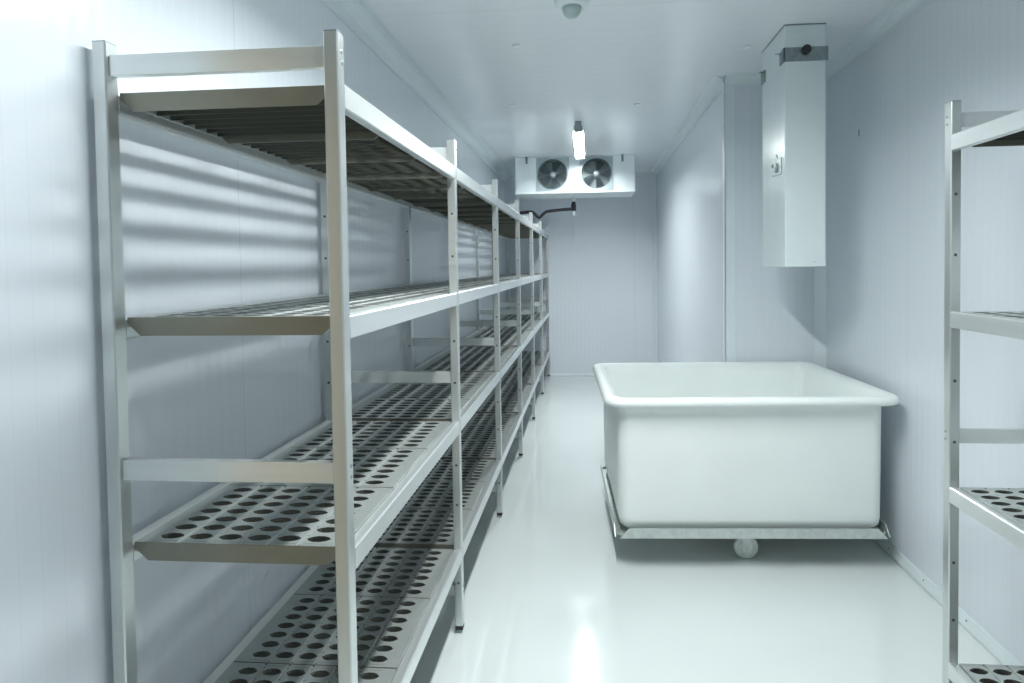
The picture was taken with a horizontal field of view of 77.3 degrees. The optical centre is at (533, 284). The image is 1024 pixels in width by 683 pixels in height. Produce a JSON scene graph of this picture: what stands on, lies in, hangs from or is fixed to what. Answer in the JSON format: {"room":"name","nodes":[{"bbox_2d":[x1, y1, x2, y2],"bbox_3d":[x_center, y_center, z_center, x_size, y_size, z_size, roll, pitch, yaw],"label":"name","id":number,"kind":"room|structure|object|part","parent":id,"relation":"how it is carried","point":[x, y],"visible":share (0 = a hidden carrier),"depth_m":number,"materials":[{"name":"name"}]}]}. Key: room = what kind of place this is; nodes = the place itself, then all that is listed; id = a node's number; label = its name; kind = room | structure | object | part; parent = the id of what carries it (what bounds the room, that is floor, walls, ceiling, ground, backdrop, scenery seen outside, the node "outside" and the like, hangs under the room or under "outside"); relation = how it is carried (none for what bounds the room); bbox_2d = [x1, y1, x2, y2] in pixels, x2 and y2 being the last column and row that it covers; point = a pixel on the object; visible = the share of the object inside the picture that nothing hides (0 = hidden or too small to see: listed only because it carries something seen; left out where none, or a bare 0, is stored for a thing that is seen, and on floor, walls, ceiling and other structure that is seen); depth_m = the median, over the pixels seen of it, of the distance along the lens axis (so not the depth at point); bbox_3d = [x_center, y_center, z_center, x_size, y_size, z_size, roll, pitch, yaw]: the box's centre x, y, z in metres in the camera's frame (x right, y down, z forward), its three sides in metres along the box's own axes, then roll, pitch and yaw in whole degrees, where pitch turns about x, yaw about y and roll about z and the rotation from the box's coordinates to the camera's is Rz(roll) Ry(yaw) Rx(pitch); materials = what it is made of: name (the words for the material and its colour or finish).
{"room":"walk-in cold room","nodes":[
{"label":"walk-in cold room","id":0,"kind":"room"},
{"bbox_2d":[0,0,506,682],"bbox_3d":[-0.808,0.052,2.848,0.120,2.442,9.930,-1,2,5],"label":"wall","id":1,"kind":"structure","parent":0,"point":[202,226],"depth_m":1.47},
{"bbox_2d":[322,0,510,180],"bbox_3d":[-0.720,-1.127,2.803,0.085,0.085,9.930,-1,2,5],"label":"trim","id":2,"kind":"structure","parent":1,"relation":"attached to","point":[357,15],"depth_m":3.40,"materials":[{"name":"white plastic"}]},
{"bbox_2d":[505,176,652,372],"bbox_3d":[0.544,-0.115,7.772,1.972,2.442,0.120,-1,2,5],"label":"wall","id":3,"kind":"structure","parent":0,"point":[601,297],"depth_m":7.70,"materials":[{"name":"white metal"}]},
{"bbox_2d":[544,373,594,375],"bbox_3d":[0.590,1.091,7.739,1.802,0.027,0.012,-1,2,5],"label":"baseboard","id":4,"kind":"structure","parent":3,"relation":"attached to","point":[545,374],"depth_m":7.75,"materials":[{"name":"white plastic"}]},
{"bbox_2d":[506,171,654,178],"bbox_3d":[0.555,-1.307,7.647,1.802,0.050,0.050,-1,2,5],"label":"trim","id":5,"kind":"structure","parent":3,"relation":"attached to","point":[637,173],"depth_m":7.60,"materials":[{"name":"white plastic"}]},
{"bbox_2d":[652,175,657,362],"bbox_3d":[1.444,-0.107,7.610,0.050,2.372,0.050,-1,2,5],"label":"trim","id":6,"kind":"structure","parent":3,"relation":"attached to","point":[654,212],"depth_m":7.61,"materials":[{"name":"white plastic"}]},
{"bbox_2d":[364,0,893,173],"bbox_3d":[0.410,-1.232,2.703,2.601,0.100,10.170,-1,2,5],"label":"ceiling","id":7,"kind":"structure","parent":0,"point":[592,68],"depth_m":3.36,"materials":[{"name":"white paint"}]},
{"bbox_2d":[554,0,588,18],"bbox_3d":[0.160,-1.142,2.662,0.144,0.070,0.144,-1,2,5],"label":"ceiling sensor","id":8,"kind":"object","parent":7,"relation":"attached to","point":[571,9],"visible":1,"depth_m":2.63,"materials":[{"name":"white plastic"}]},
{"bbox_2d":[515,154,634,199],"bbox_3d":[0.440,-1.116,6.700,1.209,0.370,0.551,-1,2,5],"label":"cooler","id":9,"kind":"object","parent":7,"relation":"hanging from","point":[599,176],"visible":0.98,"depth_m":6.46,"materials":[{"name":"metal"}]},
{"bbox_2d":[520,197,575,218],"bbox_3d":[0.030,-0.818,6.901,0.865,0.225,0.054,-1,2,5],"label":"hose","id":10,"kind":"object","parent":9,"relation":"attached to","point":[572,208],"visible":0.84,"depth_m":6.87,"materials":[{"name":"black rubber"}]},
{"bbox_2d":[515,190,634,199],"bbox_3d":[0.443,-0.941,6.715,1.209,0.019,0.532,-1,2,5],"label":"drip tray","id":11,"kind":"object","parent":9,"relation":"on","point":[522,194],"depth_m":6.55,"materials":[{"name":"white metal"}]},
{"bbox_2d":[572,121,584,158],"bbox_3d":[0.398,-1.222,5.521,0.089,0.090,1.288,-1,2,5],"label":"ceiling lamp","id":12,"kind":"object","parent":7,"relation":"attached to","point":[578,133],"visible":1,"depth_m":5.27,"materials":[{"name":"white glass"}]},
{"bbox_2d":[574,132,582,157],"bbox_3d":[0.398,-1.196,5.522,0.062,0.009,1.216,-1,2,5],"label":"diffuser","id":13,"kind":"object","parent":12,"relation":"attached to","point":[578,136],"depth_m":5.44,"materials":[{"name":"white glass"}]},
{"bbox_2d":[759,23,827,266],"bbox_3d":[1.268,-0.647,3.147,0.222,1.120,0.418,-1,2,5],"label":"duct","id":14,"kind":"object","parent":7,"relation":"hanging from","point":[793,61],"visible":1,"depth_m":2.98,"materials":[{"name":"white metal"}]},
{"bbox_3d":[1.173,-0.578,3.101,0.016,0.106,0.157,-1,2,5],"label":"latch plate","id":15,"kind":"part","parent":14,"relation":"part of","materials":[{"name":"metal"}]},
{"bbox_3d":[1.255,-1.079,2.937,0.042,0.042,0.026,-1,2,5],"label":"black knob","id":16,"kind":"part","parent":14,"relation":"part of","materials":[{"name":"plastic"}]},
{"bbox_2d":[307,376,1002,682],"bbox_3d":[0.446,1.308,2.779,2.601,0.100,10.170,-1,2,5],"label":"floor","id":17,"kind":"structure","parent":0,"point":[552,594],"depth_m":2.54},
{"bbox_2d":[92,29,549,682],"bbox_3d":[-0.334,0.316,4.494,0.502,1.802,6.477,-1,2,5],"label":"shelving rack","id":18,"kind":"object","parent":17,"relation":"on","point":[378,497],"visible":1,"depth_m":1.66,"materials":[{"name":"metal"}]},
{"bbox_3d":[-0.845,0.404,1.306,0.029,1.772,0.034,-1,2,5],"label":"post","id":19,"kind":"part","parent":18,"relation":"part of","materials":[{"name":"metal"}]},
{"bbox_3d":[-0.622,-0.437,1.260,0.443,0.042,0.018,-1,2,5],"label":"rail","id":20,"kind":"part","parent":18,"relation":"part of","materials":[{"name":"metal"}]},
{"bbox_3d":[-0.610,0.373,1.285,0.443,0.042,0.018,-1,2,5],"label":"rail","id":21,"kind":"part","parent":18,"relation":"part of","materials":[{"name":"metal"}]},
{"bbox_3d":[-0.604,-0.377,1.452,0.440,0.038,0.345,-1,2,5],"label":"shelf panel","id":22,"kind":"part","parent":18,"relation":"part of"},
{"bbox_3d":[-0.598,0.079,1.465,0.440,0.038,0.345,-1,2,5],"label":"shelf panel","id":23,"kind":"part","parent":18,"relation":"part of","materials":[{"name":"grey metal"}]},
{"bbox_3d":[-0.591,0.545,1.479,0.440,0.038,0.345,-1,2,5],"label":"shelf panel","id":24,"kind":"part","parent":18,"relation":"part of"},
{"bbox_3d":[-0.585,1.014,1.494,0.440,0.038,0.345,-1,2,5],"label":"shelf panel","id":25,"kind":"part","parent":18,"relation":"part of","materials":[{"name":"grey metal"}]},
{"bbox_3d":[-0.575,-0.388,1.797,0.440,0.038,0.345,-1,2,5],"label":"shelf panel","id":26,"kind":"part","parent":18,"relation":"part of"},
{"bbox_3d":[-0.568,0.068,1.811,0.440,0.038,0.345,-1,2,5],"label":"shelf panel","id":27,"kind":"part","parent":18,"relation":"part of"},
{"bbox_3d":[-0.753,0.370,2.375,0.029,1.772,0.035,-1,2,5],"label":"post","id":28,"kind":"part","parent":18,"relation":"part of","materials":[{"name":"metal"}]},
{"bbox_3d":[-0.562,0.534,1.825,0.440,0.038,0.345,-1,2,5],"label":"shelf panel","id":29,"kind":"part","parent":18,"relation":"part of","materials":[{"name":"grey metal"}]},
{"bbox_3d":[-0.555,1.004,1.839,0.440,0.038,0.345,-1,2,5],"label":"shelf panel","id":30,"kind":"part","parent":18,"relation":"part of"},
{"bbox_3d":[-0.374,0.398,1.265,0.030,1.772,0.034,-1,2,5],"label":"post","id":31,"kind":"part","parent":18,"relation":"part of","materials":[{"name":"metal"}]},
{"bbox_3d":[-0.545,-0.398,2.142,0.440,0.038,0.345,-1,2,5],"label":"shelf panel","id":32,"kind":"part","parent":18,"relation":"part of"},
{"bbox_3d":[-0.532,0.523,2.170,0.440,0.038,0.345,-1,2,5],"label":"shelf panel","id":33,"kind":"part","parent":18,"relation":"part of","materials":[{"name":"grey metal"}]},
{"bbox_3d":[-0.539,0.057,2.156,0.440,0.038,0.345,-1,2,5],"label":"shelf panel","id":34,"kind":"part","parent":18,"relation":"part of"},
{"bbox_3d":[-0.526,0.993,2.184,0.440,0.038,0.345,-1,2,5],"label":"shelf panel","id":35,"kind":"part","parent":18,"relation":"part of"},
{"bbox_3d":[-0.518,0.340,2.354,0.443,0.042,0.018,-1,2,5],"label":"rail","id":36,"kind":"part","parent":18,"relation":"part of","materials":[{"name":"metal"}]},
{"bbox_3d":[-0.513,-0.410,2.521,0.440,0.038,0.345,-1,2,5],"label":"shelf panel","id":37,"kind":"part","parent":18,"relation":"part of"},
{"bbox_3d":[-0.506,0.045,2.535,0.440,0.038,0.345,-1,2,5],"label":"shelf panel","id":38,"kind":"part","parent":18,"relation":"part of","materials":[{"name":"grey metal"}]},
{"bbox_3d":[-0.661,0.337,3.444,0.029,1.772,0.035,-1,2,5],"label":"post","id":39,"kind":"part","parent":18,"relation":"part of","materials":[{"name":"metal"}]},
{"bbox_3d":[-0.500,0.511,2.549,0.440,0.038,0.345,-1,2,5],"label":"shelf panel","id":40,"kind":"part","parent":18,"relation":"part of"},
{"bbox_3d":[-0.483,-0.421,2.866,0.440,0.038,0.345,-1,2,5],"label":"shelf panel","id":41,"kind":"part","parent":18,"relation":"part of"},
{"bbox_3d":[-0.493,0.981,2.563,0.440,0.038,0.345,-1,2,5],"label":"shelf panel","id":42,"kind":"part","parent":18,"relation":"part of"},
{"bbox_3d":[-0.470,0.500,2.894,0.440,0.038,0.345,-1,2,5],"label":"shelf panel","id":43,"kind":"part","parent":18,"relation":"part of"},
{"bbox_3d":[-0.477,0.035,2.880,0.440,0.038,0.345,-1,2,5],"label":"shelf panel","id":44,"kind":"part","parent":18,"relation":"part of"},
{"bbox_3d":[-0.453,-0.432,3.211,0.440,0.038,0.345,-1,2,5],"label":"shelf panel","id":45,"kind":"part","parent":18,"relation":"part of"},
{"bbox_3d":[-0.530,-0.471,2.330,0.443,0.042,0.018,-1,2,5],"label":"rail","id":46,"kind":"part","parent":18,"relation":"part of","materials":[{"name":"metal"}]},
{"bbox_3d":[-0.464,0.970,2.908,0.440,0.038,0.345,-1,2,5],"label":"shelf panel","id":47,"kind":"part","parent":18,"relation":"part of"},
{"bbox_3d":[-0.440,0.490,3.239,0.440,0.038,0.345,-1,2,5],"label":"shelf panel","id":48,"kind":"part","parent":18,"relation":"part of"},
{"bbox_3d":[-0.447,0.024,3.225,0.440,0.038,0.345,-1,2,5],"label":"shelf panel","id":49,"kind":"part","parent":18,"relation":"part of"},
{"bbox_3d":[-0.507,1.124,2.377,0.443,0.042,0.018,-1,2,5],"label":"rail","id":50,"kind":"part","parent":18,"relation":"part of","materials":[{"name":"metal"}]},
{"bbox_3d":[-0.421,-0.444,3.591,0.440,0.038,0.345,-1,2,5],"label":"shelf panel","id":51,"kind":"part","parent":18,"relation":"part of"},
{"bbox_3d":[-0.427,0.306,3.423,0.443,0.042,0.018,-1,2,5],"label":"rail","id":52,"kind":"part","parent":18,"relation":"part of","materials":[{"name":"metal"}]},
{"bbox_3d":[-0.282,0.365,2.334,0.030,1.772,0.035,-1,2,5],"label":"post","id":53,"kind":"part","parent":18,"relation":"part of","materials":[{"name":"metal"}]},
{"bbox_3d":[-0.414,0.012,3.604,0.440,0.038,0.345,-1,2,5],"label":"shelf panel","id":54,"kind":"part","parent":18,"relation":"part of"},
{"bbox_3d":[-0.408,0.478,3.618,0.440,0.038,0.345,-1,2,5],"label":"shelf panel","id":55,"kind":"part","parent":18,"relation":"part of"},
{"bbox_3d":[-0.434,0.960,3.253,0.440,0.038,0.345,-1,2,5],"label":"shelf panel","id":56,"kind":"part","parent":18,"relation":"part of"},
{"bbox_3d":[-0.378,0.467,3.963,0.440,0.038,0.345,-1,2,5],"label":"shelf panel","id":57,"kind":"part","parent":18,"relation":"part of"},
{"bbox_3d":[-0.385,0.001,3.949,0.440,0.038,0.345,-1,2,5],"label":"shelf panel","id":58,"kind":"part","parent":18,"relation":"part of","materials":[{"name":"grey metal"}]},
{"bbox_3d":[-0.391,-0.454,3.936,0.440,0.038,0.345,-1,2,5],"label":"shelf panel","id":59,"kind":"part","parent":18,"relation":"part of","materials":[{"name":"silver metal"}]},
{"bbox_3d":[-0.401,0.948,3.632,0.440,0.038,0.345,-1,2,5],"label":"shelf panel","id":60,"kind":"part","parent":18,"relation":"part of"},
{"bbox_3d":[-0.478,0.270,5.583,0.029,1.772,0.035,-1,2,5],"label":"post","id":61,"kind":"part","parent":18,"relation":"part of","materials":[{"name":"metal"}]},
{"bbox_3d":[-0.349,0.456,4.308,0.440,0.038,0.345,-1,2,5],"label":"shelf panel","id":62,"kind":"part","parent":18,"relation":"part of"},
{"bbox_3d":[-0.362,-0.465,4.281,0.440,0.038,0.345,-1,2,5],"label":"shelf panel","id":63,"kind":"part","parent":18,"relation":"part of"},
{"bbox_3d":[-0.372,0.937,3.977,0.440,0.038,0.345,-1,2,5],"label":"shelf panel","id":64,"kind":"part","parent":18,"relation":"part of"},
{"bbox_3d":[-0.438,-0.504,3.399,0.443,0.042,0.018,-1,2,5],"label":"rail","id":65,"kind":"part","parent":18,"relation":"part of","materials":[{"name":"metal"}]},
{"bbox_3d":[-0.323,-0.021,4.673,0.440,0.038,0.345,-1,2,5],"label":"shelf panel","id":66,"kind":"part","parent":18,"relation":"part of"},
{"bbox_3d":[-0.329,-0.477,4.660,0.440,0.038,0.345,-1,2,5],"label":"shelf panel","id":67,"kind":"part","parent":18,"relation":"part of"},
{"bbox_3d":[-0.355,-0.009,4.295,0.440,0.038,0.345,-1,2,5],"label":"shelf panel","id":68,"kind":"part","parent":18,"relation":"part of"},
{"bbox_3d":[-0.335,0.273,4.493,0.443,0.042,0.018,-1,2,5],"label":"rail","id":69,"kind":"part","parent":18,"relation":"part of","materials":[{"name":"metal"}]},
{"bbox_3d":[-0.342,0.926,4.322,0.440,0.038,0.345,-1,2,5],"label":"shelf panel","id":70,"kind":"part","parent":18,"relation":"part of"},
{"bbox_3d":[-0.299,-0.488,5.005,0.440,0.038,0.345,-1,2,5],"label":"shelf panel","id":71,"kind":"part","parent":18,"relation":"part of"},
{"bbox_3d":[-0.293,-0.032,5.019,0.440,0.038,0.345,-1,2,5],"label":"shelf panel","id":72,"kind":"part","parent":18,"relation":"part of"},
{"bbox_3d":[-0.191,0.332,3.404,0.030,1.772,0.035,-1,2,5],"label":"post","id":73,"kind":"part","parent":18,"relation":"part of","materials":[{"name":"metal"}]},
{"bbox_3d":[-0.286,0.434,5.033,0.440,0.038,0.345,-1,2,5],"label":"shelf panel","id":74,"kind":"part","parent":18,"relation":"part of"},
{"bbox_3d":[-0.310,0.914,4.702,0.440,0.038,0.345,-1,2,5],"label":"shelf panel","id":75,"kind":"part","parent":18,"relation":"part of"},
{"bbox_3d":[-0.270,-0.498,5.350,0.440,0.038,0.345,-1,2,5],"label":"shelf panel","id":76,"kind":"part","parent":18,"relation":"part of","materials":[{"name":"grey metal"}]},
{"bbox_3d":[-0.257,0.423,5.378,0.440,0.038,0.345,-1,2,5],"label":"shelf panel","id":77,"kind":"part","parent":18,"relation":"part of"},
{"bbox_3d":[-0.263,-0.043,5.364,0.440,0.038,0.345,-1,2,5],"label":"shelf panel","id":78,"kind":"part","parent":18,"relation":"part of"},
{"bbox_3d":[-0.243,0.240,5.562,0.443,0.042,0.018,-1,2,5],"label":"rail","id":79,"kind":"part","parent":18,"relation":"part of","materials":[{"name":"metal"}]},
{"bbox_3d":[-0.224,0.411,5.757,0.440,0.038,0.345,-1,2,5],"label":"shelf panel","id":80,"kind":"part","parent":18,"relation":"part of","materials":[{"name":"grey metal"}]},
{"bbox_3d":[-0.280,0.904,5.047,0.440,0.038,0.345,-1,2,5],"label":"shelf panel","id":81,"kind":"part","parent":18,"relation":"part of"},
{"bbox_3d":[-0.237,-0.510,5.729,0.440,0.038,0.345,-1,2,5],"label":"shelf panel","id":82,"kind":"part","parent":18,"relation":"part of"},
{"bbox_3d":[-0.294,0.203,7.722,0.029,1.772,0.035,-1,2,5],"label":"post","id":83,"kind":"part","parent":18,"relation":"part of","materials":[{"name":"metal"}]},
{"bbox_3d":[-0.250,0.893,5.392,0.440,0.038,0.345,-1,2,5],"label":"shelf panel","id":84,"kind":"part","parent":18,"relation":"part of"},
{"bbox_3d":[-0.316,0.445,4.687,0.440,0.038,0.345,-1,2,5],"label":"shelf panel","id":85,"kind":"part","parent":18,"relation":"part of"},
{"bbox_3d":[-0.218,0.881,5.771,0.440,0.038,0.345,-1,2,5],"label":"shelf panel","id":86,"kind":"part","parent":18,"relation":"part of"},
{"bbox_3d":[-0.208,-0.521,6.074,0.440,0.038,0.345,-1,2,5],"label":"shelf panel","id":87,"kind":"part","parent":18,"relation":"part of","materials":[{"name":"grey metal"}]},
{"bbox_3d":[-0.178,-0.532,6.420,0.440,0.038,0.345,-1,2,5],"label":"shelf panel","id":88,"kind":"part","parent":18,"relation":"part of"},
{"bbox_3d":[-0.145,-0.544,6.798,0.440,0.038,0.345,-1,2,5],"label":"shelf panel","id":89,"kind":"part","parent":18,"relation":"part of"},
{"bbox_3d":[-0.099,0.298,4.473,0.030,1.772,0.035,-1,2,5],"label":"post","id":90,"kind":"part","parent":18,"relation":"part of","materials":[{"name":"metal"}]},
{"bbox_3d":[-0.133,0.378,6.826,0.440,0.038,0.345,-1,2,5],"label":"shelf panel","id":91,"kind":"part","parent":18,"relation":"part of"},
{"bbox_3d":[-0.151,0.206,6.631,0.443,0.042,0.018,-1,2,5],"label":"rail","id":92,"kind":"part","parent":18,"relation":"part of","materials":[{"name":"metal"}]},
{"bbox_3d":[-0.188,0.870,6.116,0.440,0.038,0.345,-1,2,5],"label":"shelf panel","id":93,"kind":"part","parent":18,"relation":"part of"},
{"bbox_3d":[-0.159,0.860,6.461,0.440,0.038,0.345,-1,2,5],"label":"shelf panel","id":94,"kind":"part","parent":18,"relation":"part of","materials":[{"name":"silver metal"}]},
{"bbox_3d":[-0.103,0.367,7.171,0.440,0.038,0.345,-1,2,5],"label":"shelf panel","id":95,"kind":"part","parent":18,"relation":"part of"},
{"bbox_3d":[-0.126,0.848,6.840,0.440,0.038,0.345,-1,2,5],"label":"shelf panel","id":96,"kind":"part","parent":18,"relation":"part of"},
{"bbox_3d":[-0.060,0.173,7.701,0.443,0.042,0.018,-1,2,5],"label":"rail","id":97,"kind":"part","parent":18,"relation":"part of","materials":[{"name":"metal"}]},
{"bbox_3d":[-0.195,0.401,6.102,0.440,0.038,0.345,-1,2,5],"label":"shelf panel","id":98,"kind":"part","parent":18,"relation":"part of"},
{"bbox_3d":[-0.096,0.837,7.185,0.440,0.038,0.345,-1,2,5],"label":"shelf panel","id":99,"kind":"part","parent":18,"relation":"part of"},
{"bbox_3d":[-0.165,0.390,6.447,0.440,0.038,0.345,-1,2,5],"label":"shelf panel","id":100,"kind":"part","parent":18,"relation":"part of","materials":[{"name":"grey metal"}]},
{"bbox_3d":[-0.007,0.265,5.543,0.030,1.772,0.035,-1,2,5],"label":"post","id":101,"kind":"part","parent":18,"relation":"part of","materials":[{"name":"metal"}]},
{"bbox_3d":[-0.067,0.826,7.531,0.440,0.038,0.345,-1,2,5],"label":"shelf panel","id":102,"kind":"part","parent":18,"relation":"part of","materials":[{"name":"grey metal"}]},
{"bbox_3d":[0.085,0.231,6.612,0.030,1.772,0.035,-1,2,5],"label":"post","id":103,"kind":"part","parent":18,"relation":"part of","materials":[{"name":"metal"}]},
{"bbox_3d":[0.176,0.198,7.681,0.030,1.772,0.035,-1,2,5],"label":"post","id":104,"kind":"part","parent":18,"relation":"part of","materials":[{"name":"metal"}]},
{"bbox_2d":[592,361,899,558],"bbox_3d":[0.969,0.853,3.258,1.275,0.767,1.056,-1,2,2],"label":"trolley","id":105,"kind":"object","parent":17,"relation":"on","point":[744,452],"visible":1,"depth_m":2.79,"materials":[{"name":"white plastic"},{"name":"stainless steel"}]},
{"bbox_3d":[0.971,1.066,3.265,1.188,0.044,0.980,-1,2,2],"label":"steel frame","id":106,"kind":"part","parent":105,"relation":"part of","materials":[{"name":"silver metal"}]},
{"bbox_2d":[942,100,1023,682],"bbox_3d":[1.328,0.387,1.331,0.323,1.802,1.109,-1,2,5],"label":"shelving rack","id":107,"kind":"object","parent":17,"relation":"on","point":[1001,510],"visible":1,"depth_m":1.85,"materials":[{"name":"metal"}]},
{"bbox_3d":[1.227,0.357,1.878,0.030,1.772,0.035,-1,2,5],"label":"post","id":108,"kind":"part","parent":107,"relation":"part of","materials":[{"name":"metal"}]},
{"bbox_3d":[1.362,-0.477,1.840,0.264,0.042,0.018,-1,2,5],"label":"rail","id":109,"kind":"part","parent":107,"relation":"part of","materials":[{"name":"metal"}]},
{"bbox_3d":[1.369,1.137,1.699,0.261,0.038,0.345,-1,2,5],"label":"shelf panel","id":110,"kind":"part","parent":107,"relation":"part of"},
{"bbox_3d":[1.375,0.442,1.868,0.264,0.042,0.018,-1,2,5],"label":"rail","id":111,"kind":"part","parent":107,"relation":"part of","materials":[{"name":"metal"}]},
{"bbox_3d":[1.361,0.614,1.683,0.261,0.038,0.345,-1,2,5],"label":"shelf panel","id":112,"kind":"part","parent":107,"relation":"part of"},
{"bbox_3d":[1.354,0.102,1.668,0.261,0.038,0.345,-1,2,5],"label":"shelf panel","id":113,"kind":"part","parent":107,"relation":"part of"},
{"bbox_3d":[1.347,-0.408,1.653,0.261,0.038,0.345,-1,2,5],"label":"shelf panel","id":114,"kind":"part","parent":107,"relation":"part of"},
{"bbox_2d":[656,90,723,361],"bbox_3d":[1.334,-0.065,5.737,0.050,2.442,3.802,-1,2,5],"label":"wall","id":115,"kind":"structure","parent":0,"point":[689,186],"depth_m":4.95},
{"bbox_2d":[651,76,723,174],"bbox_3d":[1.258,-1.253,5.681,0.060,0.060,3.852,-1,2,5],"label":"trim","id":116,"kind":"structure","parent":115,"relation":"attached to","point":[714,88],"depth_m":4.75,"materials":[{"name":"white plastic"}]},
{"bbox_2d":[724,76,814,363],"bbox_3d":[1.482,-0.009,3.792,0.679,2.442,0.050,-1,2,5],"label":"wall","id":117,"kind":"structure","parent":0,"point":[775,312],"depth_m":3.77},
{"bbox_2d":[722,84,735,361],"bbox_3d":[1.170,0.005,3.817,0.059,2.362,0.054,-1,2,5],"label":"trim","id":118,"kind":"structure","parent":117,"relation":"attached to","point":[728,90],"depth_m":3.78,"materials":[{"name":"white plastic"}]},
{"bbox_2d":[725,72,760,84],"bbox_3d":[1.401,-1.198,3.707,0.559,0.055,0.055,-1,2,5],"label":"trim","id":119,"kind":"structure","parent":117,"relation":"attached to","point":[748,78],"depth_m":3.74,"materials":[{"name":"white plastic"}]},
{"bbox_2d":[826,0,1023,665],"bbox_3d":[1.499,0.084,0.717,0.120,2.442,6.078,-1,2,5],"label":"wall","id":120,"kind":"structure","parent":0,"point":[885,184],"depth_m":2.58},
{"bbox_2d":[814,80,825,367],"bbox_3d":[1.672,0.006,3.726,0.050,2.352,0.050,-1,2,5],"label":"trim","id":121,"kind":"structure","parent":120,"relation":"attached to","point":[819,272],"depth_m":3.73,"materials":[{"name":"white plastic"}]},
{"bbox_2d":[825,0,932,81],"bbox_3d":[1.386,-1.100,0.689,0.070,0.070,6.078,-1,2,5],"label":"trim","id":122,"kind":"structure","parent":120,"relation":"attached to","point":[897,12],"depth_m":3.00,"materials":[{"name":"white plastic"}]},
{"bbox_2d":[873,539,1022,665],"bbox_3d":[1.447,1.280,0.758,0.018,0.043,6.078,-1,2,5],"label":"baseboard","id":123,"kind":"structure","parent":120,"relation":"attached to","point":[1000,653],"depth_m":2.37,"materials":[{"name":"white plastic"}]}
]}

